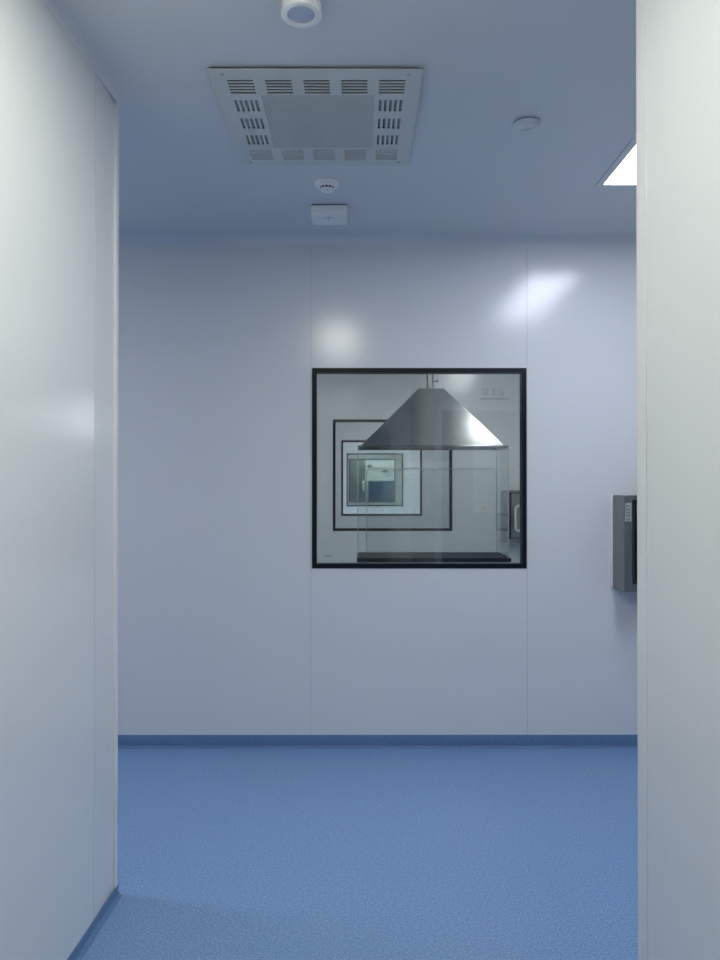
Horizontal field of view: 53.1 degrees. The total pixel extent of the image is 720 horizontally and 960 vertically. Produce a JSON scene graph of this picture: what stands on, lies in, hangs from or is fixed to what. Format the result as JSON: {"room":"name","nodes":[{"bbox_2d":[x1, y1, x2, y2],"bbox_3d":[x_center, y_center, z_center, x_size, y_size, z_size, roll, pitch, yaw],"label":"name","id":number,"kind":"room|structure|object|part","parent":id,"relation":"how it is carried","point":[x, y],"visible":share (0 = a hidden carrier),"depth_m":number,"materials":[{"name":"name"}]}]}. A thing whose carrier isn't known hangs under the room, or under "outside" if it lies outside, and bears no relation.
{"room":"clean room","nodes":[
{"label":"clean room","id":0,"kind":"room"},
{"bbox_2d":[0,0,113,959],"bbox_3d":[-0.883,0.042,0.625,0.051,2.624,3.492,0,0,2],"label":"wall","id":1,"kind":"structure","parent":0,"point":[57,115],"depth_m":1.91,"materials":[{"name":"white paint"}]},
{"bbox_2d":[44,0,127,107],"bbox_3d":[-0.844,-1.257,0.651,0.030,0.026,3.492,0,0,2],"label":"trim","id":2,"kind":"structure","parent":1,"relation":"attached to","point":[57,7],"depth_m":2.09,"materials":[{"name":"white paint"}]},
{"bbox_2d":[67,884,121,959],"bbox_3d":[-0.849,1.335,0.629,0.019,0.036,3.476,0,0,2],"label":"baseboard","id":3,"kind":"structure","parent":1,"relation":"attached to","point":[85,942],"depth_m":2.17,"materials":[{"name":"blue plastic"}]},
{"bbox_2d":[113,100,118,889],"bbox_3d":[-0.822,0.051,2.362,0.053,2.624,0.028,0,0,2],"label":"trim","id":4,"kind":"structure","parent":1,"relation":"attached to","point":[116,103],"depth_m":2.35,"materials":[{"name":"white metal"}]},
{"bbox_2d":[61,0,636,232],"bbox_3d":[-0.912,-1.277,8.456,6.800,0.100,23.700,0,0,0],"label":"ceiling","id":5,"kind":"structure","parent":0,"point":[569,66],"depth_m":2.44,"materials":[{"name":"white paint"}]},
{"bbox_2d":[281,0,321,27],"bbox_3d":[-0.156,-1.248,1.912,0.109,0.031,0.109,0,0,0],"label":"recessed light","id":6,"kind":"object","parent":5,"relation":"in","point":[296,13],"visible":1,"depth_m":1.90,"materials":[{"name":"white plastic"}]},
{"bbox_2d":[206,68,423,165],"bbox_3d":[-0.138,-1.252,2.523,0.662,0.015,0.662,0,0,0],"label":"ceiling vent","id":7,"kind":"object","parent":5,"relation":"in","point":[273,116],"visible":1,"depth_m":2.45,"materials":[{"name":"grey metal"}]},
{"bbox_3d":[-0.138,-1.249,2.523,0.368,0.001,0.368,0,0,0],"label":"perforated panel","id":8,"kind":"part","parent":7,"relation":"part of","materials":[{"name":"grey metal"}]},
{"bbox_2d":[315,178,338,192],"bbox_3d":[-0.140,-1.238,3.043,0.102,0.038,0.102,0,0,0],"label":"smoke detector","id":9,"kind":"object","parent":5,"relation":"attached to","point":[325,185],"visible":1,"depth_m":3.02,"materials":[{"name":"white plastic"}]},
{"bbox_2d":[311,204,347,224],"bbox_3d":[-0.141,-1.230,3.340,0.168,0.051,0.138,0,0,0],"label":"ceiling box","id":10,"kind":"object","parent":5,"relation":"attached to","point":[321,214],"visible":1,"depth_m":3.28,"materials":[{"name":"white plastic"}]},
{"bbox_3d":[-0.141,-1.253,3.341,0.156,0.005,0.122,0,0,0],"label":"mounting plate","id":11,"kind":"part","parent":10,"relation":"part of","materials":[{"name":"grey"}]},
{"bbox_2d":[514,117,539,130],"bbox_3d":[0.589,-1.257,2.541,0.090,0.006,0.090,0,0,0],"label":"cover plate","id":12,"kind":"object","parent":5,"relation":"attached to","point":[526,123],"visible":1,"depth_m":2.53,"materials":[{"name":"white paint"}]},
{"bbox_2d":[595,135,635,186],"bbox_3d":[1.187,-1.257,2.444,0.365,0.006,1.270,0,0,0],"label":"recessed light","id":13,"kind":"object","parent":5,"relation":"in","point":[622,173],"visible":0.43,"depth_m":2.92,"materials":[{"name":"white metal"}]},
{"bbox_2d":[604,146,635,184],"bbox_3d":[1.187,-1.256,2.444,0.307,0.004,1.212,0,0,0],"label":"diffuser","id":14,"kind":"object","parent":13,"relation":"attached to","point":[623,172],"depth_m":2.92,"materials":[{"name":"white plastic"}]},
{"bbox_2d":[82,748,637,959],"bbox_3d":[-0.912,1.447,8.441,6.800,0.100,23.700,0,0,0],"label":"floor","id":15,"kind":"structure","parent":0,"point":[224,853],"depth_m":2.61,"materials":[{"name":"blue plastic"}]},
{"bbox_2d":[350,460,365,500],"bbox_3d":[-0.336,0.401,18.557,0.960,2.095,0.121,0,0,0],"label":"door leaf","id":16,"kind":"structure","parent":15,"relation":"on","point":[353,463],"depth_m":18.58,"materials":[{"name":"grey"}]},
{"bbox_2d":[357,552,510,562],"bbox_3d":[0.525,0.967,5.330,1.096,0.824,0.470,0,0,0],"label":"lab bench","id":17,"kind":"object","parent":15,"relation":"on","point":[363,557],"visible":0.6,"depth_m":5.15,"materials":[{"name":"black"}]},
{"bbox_2d":[357,374,508,557],"bbox_3d":[0.520,-0.345,5.338,1.077,1.799,0.470,0,0,0],"label":"fume hood","id":18,"kind":"object","parent":17,"relation":"on","point":[431,418],"visible":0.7,"depth_m":5.16,"materials":[{"name":"metal"}]},
{"bbox_2d":[348,455,401,504],"bbox_3d":[-0.924,0.133,17.073,6.600,2.624,0.050,0,0,0],"label":"wall","id":19,"kind":"structure","parent":0,"point":[398,458],"depth_m":17.05,"materials":[{"name":"white paint"}]},
{"bbox_2d":[349,459,394,501],"bbox_3d":[0.286,0.013,17.076,1.103,1.030,0.056,0,0,0],"label":"window","id":20,"kind":"structure","parent":19,"relation":"in","point":[349,459],"depth_m":17.05,"materials":[{"name":"black"}]},
{"bbox_2d":[118,246,637,734],"bbox_3d":[-0.905,0.059,3.724,6.600,2.624,0.050,0,0,0],"label":"wall","id":21,"kind":"structure","parent":0,"point":[227,625],"depth_m":3.70,"materials":[{"name":"white paint"}]},
{"bbox_2d":[118,735,637,748],"bbox_3d":[-0.905,1.339,3.683,6.600,0.064,0.016,0,0,0],"label":"baseboard","id":22,"kind":"structure","parent":21,"relation":"attached to","point":[124,741],"depth_m":3.69,"materials":[{"name":"blue plastic"}]},
{"bbox_2d":[119,233,636,245],"bbox_3d":[-0.905,-1.229,3.681,6.600,0.050,0.050,0,0,0],"label":"trim","id":23,"kind":"structure","parent":21,"relation":"attached to","point":[125,239],"depth_m":3.70,"materials":[{"name":"white paint"}]},
{"bbox_2d":[312,368,526,567],"bbox_3d":[0.305,-0.061,3.726,1.103,1.030,0.056,0,0,0],"label":"window","id":24,"kind":"structure","parent":21,"relation":"in","point":[522,371],"depth_m":3.70,"materials":[{"name":"black metal"}]},
{"bbox_2d":[610,495,636,591],"bbox_3d":[1.571,0.313,3.595,0.573,0.474,0.212,0,0,0],"label":"box","id":25,"kind":"object","parent":21,"relation":"attached to","point":[623,508],"visible":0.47,"depth_m":3.56,"materials":[{"name":"metal"}]},
{"bbox_3d":[1.318,0.159,3.537,0.031,0.092,0.004,0,0,0],"label":"control plate","id":26,"kind":"part","parent":25,"relation":"part of","materials":[{"name":"grey"}]},
{"bbox_2d":[366,460,393,500],"bbox_3d":[-0.928,0.150,20.248,6.600,2.624,0.100,0,0,0],"label":"wall","id":27,"kind":"structure","parent":0,"point":[372,474],"depth_m":20.20,"materials":[{"name":"white paint"}]},
{"bbox_2d":[369,481,393,500],"bbox_3d":[0.732,0.740,19.851,0.980,1.440,0.672,0,0,0],"label":"cabinet","id":28,"kind":"object","parent":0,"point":[378,490],"visible":0.21,"depth_m":19.53,"materials":[{"name":"blue"}]},
{"bbox_3d":[0.369,0.719,19.538,0.232,1.360,0.018,0,0,0],"label":"door","id":29,"kind":"part","parent":28,"relation":"part of","materials":[{"name":"blue"}]},
{"bbox_3d":[0.609,0.719,19.538,0.232,1.360,0.018,0,0,0],"label":"door","id":30,"kind":"part","parent":28,"relation":"part of","materials":[{"name":"blue"}]},
{"bbox_3d":[0.849,0.719,19.538,0.232,1.360,0.018,0,0,0],"label":"door","id":31,"kind":"part","parent":28,"relation":"part of","materials":[{"name":"blue"}]},
{"bbox_2d":[343,442,419,513],"bbox_3d":[-0.919,0.116,14.023,6.600,2.624,0.050,0,0,0],"label":"wall","id":32,"kind":"structure","parent":0,"point":[411,458],"depth_m":14.00,"materials":[{"name":"white paint"}]},
{"bbox_2d":[347,453,402,505],"bbox_3d":[0.290,-0.004,14.026,1.103,1.030,0.056,0,0,0],"label":"window","id":33,"kind":"structure","parent":32,"relation":"in","point":[347,453],"depth_m":14.00,"materials":[{"name":"black metal"}]},
{"bbox_2d":[336,422,448,527],"bbox_3d":[-0.914,0.093,9.873,6.600,2.624,0.050,0,0,0],"label":"wall","id":34,"kind":"structure","parent":0,"point":[435,482],"depth_m":9.85,"materials":[{"name":"white paint"}]},
{"bbox_2d":[341,440,421,515],"bbox_3d":[0.296,-0.027,9.876,1.103,1.030,0.056,0,0,0],"label":"window","id":35,"kind":"structure","parent":34,"relation":"in","point":[342,441],"depth_m":9.85,"materials":[{"name":"black metal"}]},
{"bbox_2d":[317,374,519,562],"bbox_3d":[-0.909,0.075,6.673,6.600,2.624,0.050,0,0,0],"label":"wall","id":36,"kind":"structure","parent":0,"point":[339,396],"depth_m":6.65,"materials":[{"name":"white paint"}]},
{"bbox_2d":[333,419,451,530],"bbox_3d":[0.301,-0.045,6.676,1.103,1.030,0.056,0,0,0],"label":"window","id":37,"kind":"structure","parent":36,"relation":"in","point":[334,420],"depth_m":6.65,"materials":[{"name":"black metal"}]},
{"bbox_2d":[480,388,509,399],"bbox_3d":[1.246,-0.796,6.655,0.275,0.108,0.002,0,0,0],"label":"wall sign","id":38,"kind":"object","parent":36,"relation":"attached to","point":[493,389],"visible":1,"depth_m":6.65,"materials":[{"name":"grey"}]},
{"bbox_2d":[499,490,519,542],"bbox_3d":[1.567,0.329,6.545,0.573,0.474,0.212,0,0,0],"label":"box","id":39,"kind":"object","parent":36,"relation":"attached to","point":[514,495],"visible":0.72,"depth_m":6.49,"materials":[{"name":"metal"}]},
{"bbox_3d":[1.313,0.175,6.487,0.031,0.092,0.004,0,0,0],"label":"control plate","id":40,"kind":"part","parent":39,"relation":"part of","materials":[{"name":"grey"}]},
{"bbox_3d":[1.585,0.322,6.500,0.442,0.399,0.018,0,0,0],"label":"door","id":41,"kind":"part","parent":39,"relation":"part of","materials":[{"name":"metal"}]},
{"bbox_3d":[1.414,0.346,6.470,0.082,0.252,0.022,0,0,-42],"label":"handle","id":42,"kind":"part","parent":39,"relation":"part of","materials":[{"name":"grey metal"}]},
{"bbox_2d":[646,0,719,959],"bbox_3d":[0.645,0.039,0.241,0.050,2.624,2.720,0,0,0],"label":"wall","id":43,"kind":"structure","parent":0,"point":[683,36],"depth_m":1.38,"materials":[{"name":"white paint"}]},
{"bbox_2d":[636,0,647,959],"bbox_3d":[0.643,0.047,1.578,0.054,2.624,0.058,0,0,0],"label":"trim","id":44,"kind":"structure","parent":43,"relation":"attached to","point":[641,163],"depth_m":1.57,"materials":[{"name":"white metal"}]}
]}

